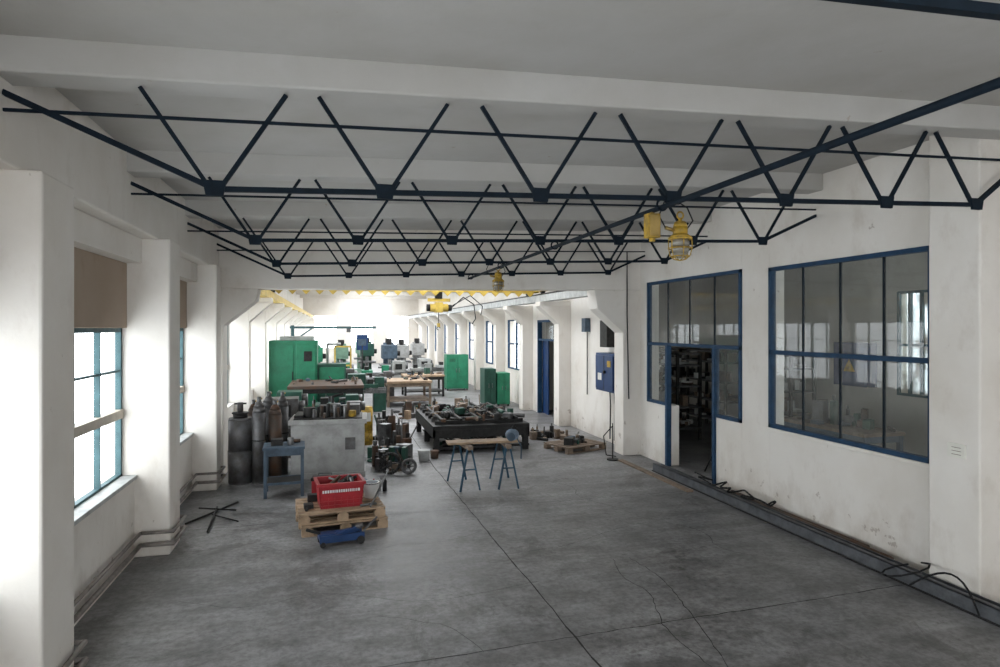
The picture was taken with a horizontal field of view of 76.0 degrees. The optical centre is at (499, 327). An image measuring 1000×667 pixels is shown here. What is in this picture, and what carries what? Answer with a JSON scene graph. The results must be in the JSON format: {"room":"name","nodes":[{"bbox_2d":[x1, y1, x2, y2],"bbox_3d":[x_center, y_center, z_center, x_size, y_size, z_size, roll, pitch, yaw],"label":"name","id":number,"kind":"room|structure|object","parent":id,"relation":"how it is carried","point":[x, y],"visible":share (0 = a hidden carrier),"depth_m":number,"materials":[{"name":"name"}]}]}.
{"room":"factory workshop","nodes":[
{"label":"factory workshop","id":0,"kind":"room"},
{"bbox_2d":[74,208,302,625],"bbox_3d":[-7.942,0.125,21.188,0.400,5.150,55.000,0,0,-14],"label":"wall","id":1,"kind":"structure","parent":0,"point":[103,251],"depth_m":6.65,"materials":[{"name":"white paint"}]},
{"bbox_2d":[74,328,123,508],"bbox_3d":[-4.089,0.875,6.087,0.100,1.750,2.870,0,0,-14],"label":"window","id":2,"kind":"structure","parent":1,"relation":"in","point":[94,424],"depth_m":6.77,"materials":[{"name":"teal paint"}]},
{"bbox_2d":[0,76,218,265],"bbox_3d":[-3.174,-1.431,3.039,0.570,0.762,17.470,0,0,-14],"label":"beam","id":3,"kind":"structure","parent":1,"relation":"attached to","point":[96,170],"depth_m":5.54,"materials":[{"name":"white paint"}]},
{"bbox_2d":[74,433,193,525],"bbox_3d":[-3.204,1.748,3.072,0.170,0.045,17.550,0,0,-14],"label":"sill","id":4,"kind":"structure","parent":1,"relation":"attached to","point":[86,508],"depth_m":6.62,"materials":[{"name":"grey paint"}]},
{"bbox_2d":[62,466,225,666],"bbox_3d":[-2.929,2.473,3.247,0.402,0.186,16.950,0,0,-14],"label":"pipes","id":5,"kind":"object","parent":1,"relation":"attached to","point":[80,661],"visible":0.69,"depth_m":6.73,"materials":[{"name":"metal"}]},
{"bbox_2d":[180,328,184,434],"bbox_3d":[-4.903,0.875,9.243,0.100,1.750,2.610,0,0,-14],"label":"window","id":6,"kind":"structure","parent":1,"relation":"in","point":[182,388],"depth_m":10.46,"materials":[{"name":"teal paint"}]},
{"bbox_2d":[303,298,417,362],"bbox_3d":[-10.580,0.025,49.036,9.200,5.350,0.250,0,0,-14],"label":"wall","id":7,"kind":"structure","parent":0,"point":[343,309],"depth_m":48.96,"materials":[{"name":"white paint"}]},
{"bbox_2d":[300,295,425,298],"bbox_3d":[-9.437,-2.250,44.606,8.600,0.400,0.240,0,0,-14],"label":"ceiling beam","id":8,"kind":"structure","parent":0,"point":[301,296],"depth_m":44.47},
{"bbox_2d":[296,290,434,295],"bbox_3d":[-8.289,-2.250,40.152,8.600,0.400,0.240,0,0,-14],"label":"ceiling beam","id":9,"kind":"structure","parent":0,"point":[298,292],"depth_m":39.98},
{"bbox_2d":[0,0,999,230],"bbox_3d":[3.038,-2.114,4.837,14.100,0.687,17.850,0,0,-14],"label":"ceiling","id":10,"kind":"structure","parent":0,"point":[812,46],"depth_m":4.65,"materials":[{"name":"paint"}]},
{"bbox_2d":[187,218,707,266],"bbox_3d":[-0.408,-1.360,10.134,8.345,0.933,0.050,0,0,-14],"label":"roof truss","id":11,"kind":"object","parent":10,"relation":"attached to","point":[550,261],"visible":0.83,"depth_m":9.96,"materials":[{"name":"black metal"}]},
{"bbox_2d":[185,200,711,223],"bbox_3d":[-0.540,-1.837,10.105,8.600,0.536,0.280,0,0,-14],"label":"ceiling beam","id":12,"kind":"structure","parent":10,"relation":"attached to","point":[214,209],"depth_m":9.80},
{"bbox_2d":[130,176,816,244],"bbox_3d":[0.241,-1.360,7.616,8.345,0.933,0.050,0,0,-14],"label":"roof truss","id":13,"kind":"object","parent":10,"relation":"attached to","point":[253,239],"visible":0.94,"depth_m":7.49,"materials":[{"name":"black metal"}]},
{"bbox_2d":[127,150,822,193],"bbox_3d":[0.109,-1.837,7.588,8.600,0.536,0.280,0,0,-14],"label":"ceiling beam","id":14,"kind":"structure","parent":10,"relation":"attached to","point":[261,167],"depth_m":7.29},
{"bbox_2d":[0,34,999,139],"bbox_3d":[0.763,-1.837,5.051,8.600,0.536,0.280,0,0,-14],"label":"ceiling beam","id":15,"kind":"structure","parent":10,"relation":"attached to","point":[28,61],"depth_m":4.64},
{"bbox_2d":[2,86,999,209],"bbox_3d":[0.897,-1.352,5.080,8.348,0.914,0.050,0,0,-14],"label":"roof truss","id":16,"kind":"object","parent":10,"relation":"attached to","point":[211,187],"visible":0.98,"depth_m":4.86,"materials":[{"name":"black metal"}]},
{"bbox_2d":[468,77,999,279],"bbox_3d":[1.309,-1.000,5.217,0.109,0.109,15.450,0,0,-14],"label":"conduit pipe","id":17,"kind":"object","parent":16,"relation":"attached to","point":[994,84],"visible":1,"depth_m":3.54,"materials":[{"name":"black metal"}]},
{"bbox_2d":[486,264,505,292],"bbox_3d":[-0.063,-0.843,10.535,0.291,0.525,0.207,0,0,15],"label":"lamp","id":18,"kind":"object","parent":17,"relation":"attached to","point":[498,281],"visible":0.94,"depth_m":10.48,"materials":[{"name":"yellow metal"}]},
{"bbox_2d":[644,212,659,241],"bbox_3d":[1.269,-0.843,5.331,0.110,0.245,0.100,0,0,-14],"label":"junction box","id":19,"kind":"object","parent":17,"relation":"attached to","point":[651,220],"visible":1,"depth_m":5.29,"materials":[{"name":"yellow paint"}]},
{"bbox_2d":[659,202,692,260],"bbox_3d":[1.502,-0.833,5.465,0.291,0.525,0.207,0,0,15],"label":"lamp","id":20,"kind":"object","parent":19,"relation":"attached to","point":[680,246],"visible":0.94,"depth_m":5.41,"materials":[{"name":"yellow metal"}]},
{"bbox_2d":[822,0,999,20],"bbox_3d":[1.655,-1.378,2.141,8.347,0.862,0.040,0,0,-14],"label":"roof truss","id":21,"kind":"object","parent":10,"relation":"attached to","point":[965,8],"visible":1,"depth_m":2.08,"materials":[{"name":"black metal"}]},
{"bbox_2d":[74,363,999,666],"bbox_3d":[-1.600,2.800,22.823,14.100,0.200,55.600,0,0,-14],"label":"floor","id":22,"kind":"structure","parent":0,"point":[140,620],"depth_m":6.71,"materials":[{"name":"concrete"}]},
{"bbox_2d":[0,169,73,666],"bbox_3d":[-3.477,0.820,4.473,0.700,3.760,0.560,0,0,-14],"label":"column","id":23,"kind":"structure","parent":22,"relation":"on","point":[37,208],"depth_m":4.28,"materials":[{"name":"white paint"}]},
{"bbox_2d":[104,239,179,556],"bbox_3d":[-4.329,0.820,7.775,0.700,3.760,0.520,0,0,-14],"label":"column","id":24,"kind":"structure","parent":22,"relation":"on","point":[151,337],"depth_m":7.56,"materials":[{"name":"white paint"}]},
{"bbox_2d":[183,264,220,491],"bbox_3d":[-5.093,0.820,10.739,0.700,3.760,0.380,0,0,-14],"label":"column","id":25,"kind":"structure","parent":22,"relation":"on","point":[202,334],"depth_m":10.59,"materials":[{"name":"white paint"}]},
{"bbox_2d":[185,501,238,532],"bbox_3d":[-4.045,2.668,9.106,0.699,0.051,1.458,0,0,-14],"label":"rods","id":26,"kind":"object","parent":22,"relation":"on","point":[216,509],"visible":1,"depth_m":9.15,"materials":[{"name":"metal"}]},
{"bbox_2d":[228,402,251,484],"bbox_3d":[-4.533,2.000,11.172,0.404,1.400,0.404,0,0,-14],"label":"tank","id":27,"kind":"object","parent":22,"relation":"on","point":[240,424],"visible":0.95,"depth_m":11.02,"materials":[{"name":"metal"}]},
{"bbox_2d":[228,297,272,411],"bbox_3d":[-6.006,0.990,15.181,1.150,3.420,0.400,0,0,-14],"label":"column","id":28,"kind":"structure","parent":22,"relation":"on","point":[239,330],"depth_m":14.97,"materials":[{"name":"white paint"}]},
{"bbox_2d":[260,290,313,317],"bbox_3d":[-9.433,-0.840,30.072,0.250,0.240,37.050,0,0,-14],"label":"rail","id":29,"kind":"object","parent":28,"relation":"on","point":[264,293],"visible":0.5,"depth_m":18.20,"materials":[{"name":"metal"}]},
{"bbox_2d":[252,397,266,483],"bbox_3d":[-4.198,1.950,11.155,0.240,1.500,0.240,0,0,31],"label":"gas cylinder","id":30,"kind":"object","parent":22,"relation":"on","point":[259,413],"visible":0.94,"depth_m":11.06,"materials":[{"name":"grey metal"}]},
{"bbox_2d":[251,303,284,402],"bbox_3d":[-6.905,0.990,18.667,1.150,3.420,0.400,0,0,-14],"label":"column","id":31,"kind":"structure","parent":22,"relation":"on","point":[259,324],"depth_m":18.46,"materials":[{"name":"white paint"}]},
{"bbox_2d":[263,391,273,442],"bbox_3d":[-4.187,1.925,11.592,0.260,1.550,0.260,0,0,31],"label":"gas cylinder","id":32,"kind":"object","parent":22,"relation":"on","point":[268,401],"visible":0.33,"depth_m":11.49,"materials":[{"name":"grey metal"}]},
{"bbox_2d":[268,400,281,476],"bbox_3d":[-3.994,1.990,11.363,0.240,1.420,0.240,0,0,31],"label":"gas cylinder","id":33,"kind":"object","parent":22,"relation":"on","point":[275,416],"visible":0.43,"depth_m":11.28,"materials":[{"name":"metal"}]},
{"bbox_2d":[267,307,291,390],"bbox_3d":[-7.804,0.990,22.153,1.150,3.420,0.400,0,0,-14],"label":"column","id":34,"kind":"structure","parent":22,"relation":"on","point":[272,324],"depth_m":21.96,"materials":[{"name":"white paint"}]},
{"bbox_2d":[277,391,288,474],"bbox_3d":[-4.032,1.940,11.869,0.221,1.520,0.221,0,0,31],"label":"gas cylinder","id":35,"kind":"object","parent":22,"relation":"on","point":[282,403],"visible":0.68,"depth_m":11.80,"materials":[{"name":"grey metal"}]},
{"bbox_2d":[262,437,304,498],"bbox_3d":[-3.516,2.240,10.432,0.640,0.920,0.560,0,0,-17],"label":"work table","id":36,"kind":"object","parent":22,"relation":"on","point":[276,447],"visible":1,"depth_m":10.26,"materials":[{"name":"blue paint"}]},
{"bbox_2d":[277,310,297,339],"bbox_3d":[-8.703,0.990,25.639,1.150,3.420,0.400,0,0,-14],"label":"column","id":37,"kind":"structure","parent":22,"relation":"on","point":[281,325],"depth_m":25.46,"materials":[{"name":"white paint"}]},
{"bbox_2d":[269,336,345,406],"bbox_3d":[-5.902,1.475,19.742,2.230,2.450,1.220,0,0,-14],"label":"machine","id":38,"kind":"object","parent":22,"relation":"on","point":[291,358],"visible":0.67,"depth_m":19.15,"materials":[{"name":"paint"}]},
{"bbox_2d":[272,396,364,457],"bbox_3d":[-3.880,2.090,13.726,1.940,1.220,0.760,0,0,-16],"label":"lathe","id":39,"kind":"object","parent":22,"relation":"on","point":[294,405],"visible":0.25,"depth_m":13.44,"materials":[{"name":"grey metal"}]},
{"bbox_2d":[277,390,361,406],"bbox_3d":[-4.255,2.090,15.178,1.940,1.220,0.760,0,0,-14],"label":"machine","id":40,"kind":"object","parent":22,"relation":"on","point":[349,397],"visible":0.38,"depth_m":15.05,"materials":[{"name":"green paint"}]},
{"bbox_2d":[287,374,363,406],"bbox_3d":[-4.825,2.024,17.809,1.950,1.353,2.100,0,0,-14],"label":"bench","id":41,"kind":"object","parent":22,"relation":"on","point":[353,385],"visible":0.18,"depth_m":17.01,"materials":[{"name":"wood"}]},
{"bbox_2d":[288,393,366,478],"bbox_3d":[-3.181,1.963,11.934,1.360,1.473,0.940,0,0,-12],"label":"metal cabinet","id":42,"kind":"object","parent":22,"relation":"on","point":[334,439],"visible":1,"depth_m":11.54,"materials":[{"name":"grey metal"}]},
{"bbox_2d":[290,325,375,335],"bbox_3d":[-6.264,1.300,23.790,3.250,2.800,0.500,0,0,-14],"label":"crane","id":43,"kind":"object","parent":22,"relation":"on","point":[292,327],"visible":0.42,"depth_m":23.72,"materials":[{"name":"teal paint"}]},
{"bbox_2d":[332,340,349,362],"bbox_3d":[-8.050,1.650,32.417,1.000,2.100,1.000,0,0,-14],"label":"machine","id":44,"kind":"object","parent":22,"relation":"on","point":[342,353],"visible":0.34,"depth_m":31.99,"materials":[{"name":"green paint"}]},
{"bbox_2d":[296,510,387,537],"bbox_3d":[-2.195,2.630,8.832,1.120,0.140,0.850,0,0,-23],"label":"wooden pallet","id":45,"kind":"object","parent":22,"relation":"on","point":[381,522],"visible":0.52,"depth_m":8.60,"materials":[{"name":"brown wood"}]},
{"bbox_2d":[295,493,385,525],"bbox_3d":[-2.224,2.429,8.865,1.120,0.259,0.850,0,0,-21],"label":"wooden pallet","id":46,"kind":"object","parent":45,"relation":"on","point":[308,507],"visible":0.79,"depth_m":8.58,"materials":[{"name":"brown wood"}]},
{"bbox_2d":[314,473,365,508],"bbox_3d":[-2.209,2.219,8.807,0.640,0.398,0.500,0,0,-21],"label":"plastic crate","id":47,"kind":"object","parent":46,"relation":"on","point":[334,491],"visible":1,"depth_m":8.63,"materials":[{"name":"plastic"}]},
{"bbox_2d":[363,480,379,498],"bbox_3d":[-1.846,2.309,9.159,0.260,0.217,0.260,0,0,-14],"label":"plastic bucket","id":48,"kind":"object","parent":46,"relation":"on","point":[370,488],"visible":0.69,"depth_m":9.07,"materials":[{"name":"plastic"}]},
{"bbox_2d":[306,516,377,547],"bbox_3d":[-1.970,2.570,8.043,0.911,0.260,0.260,0,0,-23],"label":"jack","id":49,"kind":"object","parent":22,"relation":"on","point":[355,532],"visible":1,"depth_m":7.97,"materials":[{"name":"blue paint"}]},
{"bbox_2d":[361,406,372,444],"bbox_3d":[-3.086,2.260,14.850,0.276,0.880,0.276,0,0,-14],"label":"drum","id":50,"kind":"object","parent":22,"relation":"on","point":[369,409],"visible":0.62,"depth_m":14.74,"materials":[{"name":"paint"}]},
{"bbox_2d":[343,362,390,376],"bbox_3d":[-5.800,2.090,27.379,2.240,1.220,0.760,0,0,-14],"label":"lathe","id":51,"kind":"object","parent":22,"relation":"on","point":[383,367],"visible":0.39,"depth_m":27.32,"materials":[{"name":"green paint"}]},
{"bbox_2d":[348,373,386,411],"bbox_3d":[-4.296,2.090,20.744,1.240,1.220,0.760,0,0,-14],"label":"lathe","id":52,"kind":"object","parent":22,"relation":"on","point":[377,387],"visible":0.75,"depth_m":20.61,"materials":[{"name":"green paint"}]},
{"bbox_2d":[358,338,376,369],"bbox_3d":[-6.916,1.600,33.226,1.000,2.200,1.000,0,0,-14],"label":"machine","id":53,"kind":"object","parent":22,"relation":"on","point":[367,354],"visible":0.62,"depth_m":32.82,"materials":[{"name":"green paint"}]},
{"bbox_2d":[346,368,394,401],"bbox_3d":[-4.895,2.090,23.484,2.040,1.220,0.760,0,0,-20],"label":"lathe","id":54,"kind":"object","parent":22,"relation":"on","point":[387,374],"visible":0.27,"depth_m":23.55,"materials":[{"name":"grey metal"}]},
{"bbox_2d":[379,338,399,370],"bbox_3d":[-5.295,1.600,30.545,1.000,2.200,1.000,0,0,-14],"label":"machine","id":55,"kind":"object","parent":22,"relation":"on","point":[389,352],"visible":0.52,"depth_m":30.11,"materials":[{"name":"blue metal"}]},
{"bbox_2d":[367,436,412,470],"bbox_3d":[-2.198,2.443,12.766,0.892,0.515,1.550,0,0,-11],"label":"machine","id":56,"kind":"object","parent":22,"relation":"on","point":[404,450],"visible":0.67,"depth_m":12.49,"materials":[{"name":"metal"}]},
{"bbox_2d":[378,452,400,474],"bbox_3d":[-2.022,2.490,11.768,0.420,0.420,0.080,0,0,-14],"label":"handwheel","id":57,"kind":"object","parent":56,"relation":"attached to","point":[389,463],"visible":0.98,"depth_m":11.75,"materials":[{"name":"metal"}]},
{"bbox_2d":[373,409,417,445],"bbox_3d":[-2.577,2.307,14.894,0.959,0.785,2.646,0,0,-19],"label":"metal parts","id":58,"kind":"object","parent":22,"relation":"on","point":[386,426],"visible":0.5,"depth_m":14.34,"materials":[{"name":"metal"}]},
{"bbox_2d":[394,339,411,369],"bbox_3d":[-5.173,1.650,33.675,1.000,2.100,1.000,0,0,-14],"label":"machine","id":59,"kind":"object","parent":22,"relation":"on","point":[404,350],"visible":0.52,"depth_m":33.25,"materials":[{"name":"grey paint"}]},
{"bbox_2d":[384,374,431,406],"bbox_3d":[-3.297,2.162,22.696,1.550,1.077,1.600,0,0,-14],"label":"wooden workbench","id":60,"kind":"object","parent":22,"relation":"on","point":[417,381],"visible":0.94,"depth_m":22.11,"materials":[{"name":"brown wood"}]},
{"bbox_2d":[392,361,433,388],"bbox_3d":[-3.920,2.090,28.897,1.840,1.220,0.760,0,0,-14],"label":"lathe","id":61,"kind":"object","parent":22,"relation":"on","point":[399,367],"visible":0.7,"depth_m":28.56,"materials":[{"name":"grey paint"}]},
{"bbox_2d":[393,397,437,418],"bbox_3d":[-2.499,2.438,19.994,1.574,0.523,2.208,0,0,-14],"label":"metal parts","id":62,"kind":"object","parent":22,"relation":"on","point":[408,408],"visible":0.55,"depth_m":19.75,"materials":[{"name":"metal"}]},
{"bbox_2d":[408,338,426,369],"bbox_3d":[-4.760,1.650,36.880,1.000,2.100,1.000,0,0,-14],"label":"machine","id":63,"kind":"object","parent":22,"relation":"on","point":[417,348],"visible":0.59,"depth_m":36.47,"materials":[{"name":"grey paint"}]},
{"bbox_2d":[413,318,426,357],"bbox_3d":[-5.675,0.990,45.535,0.950,3.420,0.420,0,0,-14],"label":"column","id":64,"kind":"structure","parent":22,"relation":"on","point":[422,324],"depth_m":45.41,"materials":[{"name":"white paint"}]},
{"bbox_2d":[407,291,587,318],"bbox_3d":[-2.461,-0.840,31.870,0.250,0.240,37.050,0,0,-14],"label":"beam","id":65,"kind":"structure","parent":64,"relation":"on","point":[555,295],"depth_m":19.61,"materials":[{"name":"grey paint"}]},
{"bbox_2d":[270,290,544,329],"bbox_3d":[-2.478,-0.627,17.537,7.400,1.387,1.800,0,0,-14],"label":"crane","id":66,"kind":"object","parent":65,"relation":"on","point":[438,307],"visible":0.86,"depth_m":17.66,"materials":[{"name":"metal"}]},
{"bbox_2d":[401,368,444,395],"bbox_3d":[-3.092,2.154,25.640,1.617,1.093,1.200,0,0,-14],"label":"wooden workbench","id":67,"kind":"object","parent":22,"relation":"on","point":[438,376],"visible":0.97,"depth_m":25.27,"materials":[{"name":"brown wood"}]},
{"bbox_2d":[420,317,433,363],"bbox_3d":[-4.776,0.990,42.049,0.950,3.420,0.420,0,0,-14],"label":"column","id":68,"kind":"structure","parent":22,"relation":"on","point":[425,320],"depth_m":41.91,"materials":[{"name":"white paint"}]},
{"bbox_2d":[417,449,438,461],"bbox_3d":[-1.458,2.590,13.130,0.255,0.220,0.536,0,0,42],"label":"buckets","id":69,"kind":"object","parent":22,"relation":"on","point":[423,454],"visible":1,"depth_m":12.96,"materials":[{"name":"grey paint"}]},
{"bbox_2d":[219,228,639,473],"bbox_3d":[-1.277,0.075,12.760,9.100,5.250,0.450,0,0,-14],"label":"frame","id":70,"kind":"structure","parent":22,"relation":"on","point":[243,280],"depth_m":12.61,"materials":[{"name":"white paint"}]},
{"bbox_2d":[427,316,442,372],"bbox_3d":[-3.877,0.990,38.563,0.950,3.420,0.420,0,0,-14],"label":"column","id":71,"kind":"structure","parent":22,"relation":"on","point":[439,333],"depth_m":38.42,"materials":[{"name":"white paint"}]},
{"bbox_2d":[436,315,453,353],"bbox_3d":[-2.978,0.990,35.078,0.950,3.420,0.420,0,0,-14],"label":"column","id":72,"kind":"structure","parent":22,"relation":"on","point":[449,323],"depth_m":34.93,"materials":[{"name":"white paint"}]},
{"bbox_2d":[444,354,467,390],"bbox_3d":[-1.909,1.925,27.927,0.950,1.550,0.762,0,0,-14],"label":"cabinet","id":73,"kind":"object","parent":22,"relation":"on","point":[455,365],"visible":1,"depth_m":27.61,"materials":[{"name":"metal"}]},
{"bbox_2d":[448,313,466,353],"bbox_3d":[-2.079,0.990,31.591,0.950,3.420,0.420,0,0,-14],"label":"column","id":74,"kind":"structure","parent":22,"relation":"on","point":[459,319],"depth_m":31.44,"materials":[{"name":"white paint"}]},
{"bbox_2d":[447,438,480,491],"bbox_3d":[-0.629,2.329,10.970,0.372,0.747,0.840,0,0,-20],"label":"sawhorse","id":75,"kind":"object","parent":22,"relation":"on","point":[467,447],"visible":0.82,"depth_m":10.64,"materials":[{"name":"blue metal"}]},
{"bbox_2d":[446,425,521,458],"bbox_3d":[-0.266,1.932,10.879,1.262,0.579,0.440,0,0,-13],"label":"wooden plank","id":76,"kind":"object","parent":75,"relation":"on","point":[512,435],"visible":1,"depth_m":10.85,"materials":[{"name":"brown wood"}]},
{"bbox_2d":[416,401,528,452],"bbox_3d":[-0.773,2.273,15.498,2.163,0.853,3.100,0,0,-14],"label":"table","id":77,"kind":"object","parent":22,"relation":"on","point":[462,420],"visible":0.91,"depth_m":14.25,"materials":[{"name":"metal"}]},
{"bbox_2d":[462,311,483,389],"bbox_3d":[-1.181,0.990,28.105,0.950,3.420,0.420,0,0,-14],"label":"column","id":78,"kind":"structure","parent":22,"relation":"on","point":[478,324],"depth_m":27.96,"materials":[{"name":"white paint"}]},
{"bbox_2d":[480,368,495,404],"bbox_3d":[-0.411,2.050,22.220,0.400,1.300,0.762,0,0,-14],"label":"cabinet","id":79,"kind":"object","parent":22,"relation":"on","point":[487,375],"visible":0.8,"depth_m":21.91,"materials":[{"name":"metal"}]},
{"bbox_2d":[479,309,504,371],"bbox_3d":[-0.281,0.990,24.620,0.950,3.420,0.420,0,0,-14],"label":"column","id":80,"kind":"structure","parent":22,"relation":"on","point":[496,317],"depth_m":24.48,"materials":[{"name":"white paint"}]},
{"bbox_2d":[496,372,509,405],"bbox_3d":[0.049,2.125,22.339,0.450,1.150,0.762,0,0,-14],"label":"cabinet","id":81,"kind":"object","parent":22,"relation":"on","point":[502,378],"visible":0.88,"depth_m":22.02,"materials":[{"name":"metal"}]},
{"bbox_2d":[489,437,518,489],"bbox_3d":[0.066,2.329,11.119,0.372,0.747,0.840,0,0,-12],"label":"sawhorse","id":82,"kind":"object","parent":22,"relation":"on","point":[506,445],"visible":0.82,"depth_m":10.75,"materials":[{"name":"blue metal"}]},
{"bbox_2d":[433,466,601,666],"bbox_3d":[1.013,2.698,4.340,0.423,0.001,16.909,0,0,-14],"label":"joint","id":83,"kind":"object","parent":22,"relation":"on","point":[570,631],"visible":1,"depth_m":6.57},
{"bbox_2d":[503,306,532,409],"bbox_3d":[0.617,0.990,21.134,0.950,3.420,0.420,0,0,-14],"label":"column","id":84,"kind":"structure","parent":22,"relation":"on","point":[523,315],"depth_m":21.00,"materials":[{"name":"white paint"}]},
{"bbox_2d":[521,423,571,440],"bbox_3d":[1.139,2.525,15.876,1.213,0.350,1.261,0,0,-14],"label":"pile","id":85,"kind":"object","parent":22,"relation":"on","point":[535,434],"visible":0.94,"depth_m":15.55,"materials":[{"name":"metal"}]},
{"bbox_2d":[535,302,570,425],"bbox_3d":[1.491,0.990,17.744,0.950,3.420,0.420,0,0,-14],"label":"column","id":86,"kind":"structure","parent":22,"relation":"on","point":[558,313],"depth_m":17.61,"materials":[{"name":"white paint"}]},
{"bbox_2d":[544,431,605,453],"bbox_3d":[1.677,2.552,14.322,1.120,0.296,0.850,0,0,-35],"label":"wooden pallet","id":87,"kind":"object","parent":22,"relation":"on","point":[569,443],"visible":1,"depth_m":14.09,"materials":[{"name":"brown wood"}]},
{"bbox_2d":[382,585,899,666],"bbox_3d":[0.577,2.698,5.572,7.706,0.001,0.415,0,0,-14],"label":"joint","id":88,"kind":"object","parent":22,"relation":"on","point":[895,585],"visible":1,"depth_m":5.73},
{"bbox_2d":[618,459,693,491],"bbox_3d":[2.789,2.685,11.769,0.120,0.030,2.600,0,0,-15],"label":"plank","id":89,"kind":"object","parent":22,"relation":"on","point":[630,464],"visible":1,"depth_m":11.51,"materials":[{"name":"brown wood"}]},
{"bbox_2d":[659,346,697,420],"bbox_3d":[5.178,1.642,19.309,0.843,2.116,1.917,0,0,-14],"label":"shelving unit","id":90,"kind":"object","parent":22,"relation":"on","point":[682,372],"visible":0.34,"depth_m":18.59,"materials":[{"name":"metal"}]},
{"bbox_2d":[659,350,701,440],"bbox_3d":[4.365,1.643,16.209,0.932,2.115,1.900,0,0,-18],"label":"shelf","id":91,"kind":"object","parent":22,"relation":"on","point":[684,423],"visible":0.56,"depth_m":15.40,"materials":[{"name":"metal"}]},
{"bbox_2d":[686,349,737,422],"bbox_3d":[5.826,1.639,17.214,0.740,2.123,1.888,0,0,-14],"label":"storage rack","id":92,"kind":"object","parent":22,"relation":"on","point":[726,357],"visible":0.68,"depth_m":17.02,"materials":[{"name":"metal"}]},
{"bbox_2d":[784,355,815,416],"bbox_3d":[6.393,1.642,14.867,0.758,2.116,1.860,0,0,-14],"label":"shelf","id":93,"kind":"object","parent":22,"relation":"on","point":[791,385],"visible":0.27,"depth_m":14.06,"materials":[{"name":"metal"}]},
{"bbox_2d":[731,490,893,559],"bbox_3d":[4.088,2.643,8.696,0.197,0.115,3.600,0,0,-14],"label":"duct","id":94,"kind":"object","parent":22,"relation":"on","point":[847,538],"depth_m":8.29,"materials":[{"name":"black metal"}]},
{"bbox_2d":[652,463,999,627],"bbox_3d":[3.903,2.625,8.494,0.210,0.150,7.500,0,0,-14],"label":"steel channel beam","id":95,"kind":"object","parent":22,"relation":"on","point":[955,596],"visible":1,"depth_m":7.51,"materials":[{"name":"grey metal"}]},
{"bbox_2d":[694,471,775,506],"bbox_3d":[3.592,2.520,10.098,0.320,0.088,2.023,0,0,-14],"label":"hose","id":96,"kind":"object","parent":95,"relation":"on","point":[750,497],"visible":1,"depth_m":9.92,"materials":[{"name":"rubber"}]},
{"bbox_2d":[880,562,979,615],"bbox_3d":[4.367,2.529,6.429,0.389,0.257,1.084,0,0,-14],"label":"hose","id":97,"kind":"object","parent":95,"relation":"on","point":[905,564],"visible":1,"depth_m":6.51,"materials":[{"name":"rubber"}]},
{"bbox_2d":[784,395,904,450],"bbox_3d":[6.482,1.994,12.308,0.900,1.412,2.200,0,0,-14],"label":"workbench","id":98,"kind":"object","parent":22,"relation":"on","point":[858,427],"visible":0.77,"depth_m":12.02,"materials":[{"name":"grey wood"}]},
{"bbox_2d":[929,136,999,602],"bbox_3d":[4.711,0.316,6.502,0.270,4.769,0.560,0,0,-14],"label":"column","id":99,"kind":"structure","parent":22,"relation":"on","point":[964,242],"depth_m":6.34,"materials":[{"name":"white paint"}]},
{"bbox_2d":[947,442,965,458],"bbox_3d":[4.580,1.230,6.422,0.023,0.140,0.190,0,0,-14],"label":"paper notice","id":100,"kind":"object","parent":99,"relation":"attached to","point":[955,450],"visible":1,"depth_m":6.41,"materials":[{"name":"paper"}]},
{"bbox_2d":[418,140,999,603],"bbox_3d":[0.583,0.126,23.386,0.287,5.148,54.995,0,0,-14],"label":"wall","id":101,"kind":"structure","parent":0,"point":[880,503],"depth_m":9.52,"materials":[{"name":"white paint"}]},
{"bbox_2d":[217,242,644,278],"bbox_3d":[-0.990,-1.360,12.390,8.345,0.933,0.050,0,0,-14],"label":"roof truss","id":102,"kind":"object","parent":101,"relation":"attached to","point":[559,272],"visible":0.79,"depth_m":12.30,"materials":[{"name":"black metal"}]},
{"bbox_2d":[508,320,518,369],"bbox_3d":[0.601,0.600,22.978,0.080,1.800,2.200,0,0,-14],"label":"window","id":103,"kind":"structure","parent":101,"relation":"in","point":[509,343],"depth_m":23.25,"materials":[{"name":"blue paint"}]},
{"bbox_2d":[537,320,553,414],"bbox_3d":[1.552,1.225,19.454,0.200,2.950,2.100,0,0,-14],"label":"door","id":104,"kind":"structure","parent":101,"relation":"in","point":[539,322],"depth_m":20.35,"materials":[{"name":"blue paint"}]},
{"bbox_2d":[596,320,613,438],"bbox_3d":[2.519,0.551,14.658,0.398,4.102,1.070,0,0,-14],"label":"electrical cabinet","id":105,"kind":"object","parent":101,"relation":"attached to","point":[604,360],"visible":0.48,"depth_m":14.79,"materials":[{"name":"blue metal"}]},
{"bbox_2d":[766,427,928,468],"bbox_3d":[4.402,1.505,8.261,0.150,0.050,2.800,0,0,-14],"label":"sill","id":106,"kind":"structure","parent":101,"relation":"attached to","point":[878,454],"depth_m":7.96,"materials":[{"name":"white paint"}]},
{"bbox_2d":[546,252,927,456],"bbox_3d":[5.466,0.200,13.544,4.250,5.000,16.900,0,0,-14],"label":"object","id":107,"kind":"structure","parent":0,"point":[862,279],"depth_m":14.28,"materials":[{"name":"clear glass"}]},
{"bbox_2d":[834,342,876,387],"bbox_3d":[7.367,0.750,13.311,0.265,0.900,0.900,0,0,-14],"label":"upper cabinet","id":108,"kind":"object","parent":107,"relation":"attached to","point":[855,372],"visible":0.93,"depth_m":13.07,"materials":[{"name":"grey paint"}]},
{"bbox_2d":[897,289,927,398],"bbox_3d":[7.850,0.295,12.068,0.070,2.010,0.800,0,0,-14],"label":"room window","id":109,"kind":"structure","parent":107,"relation":"in","point":[912,306],"depth_m":12.16,"materials":[{"name":"clear glass"}]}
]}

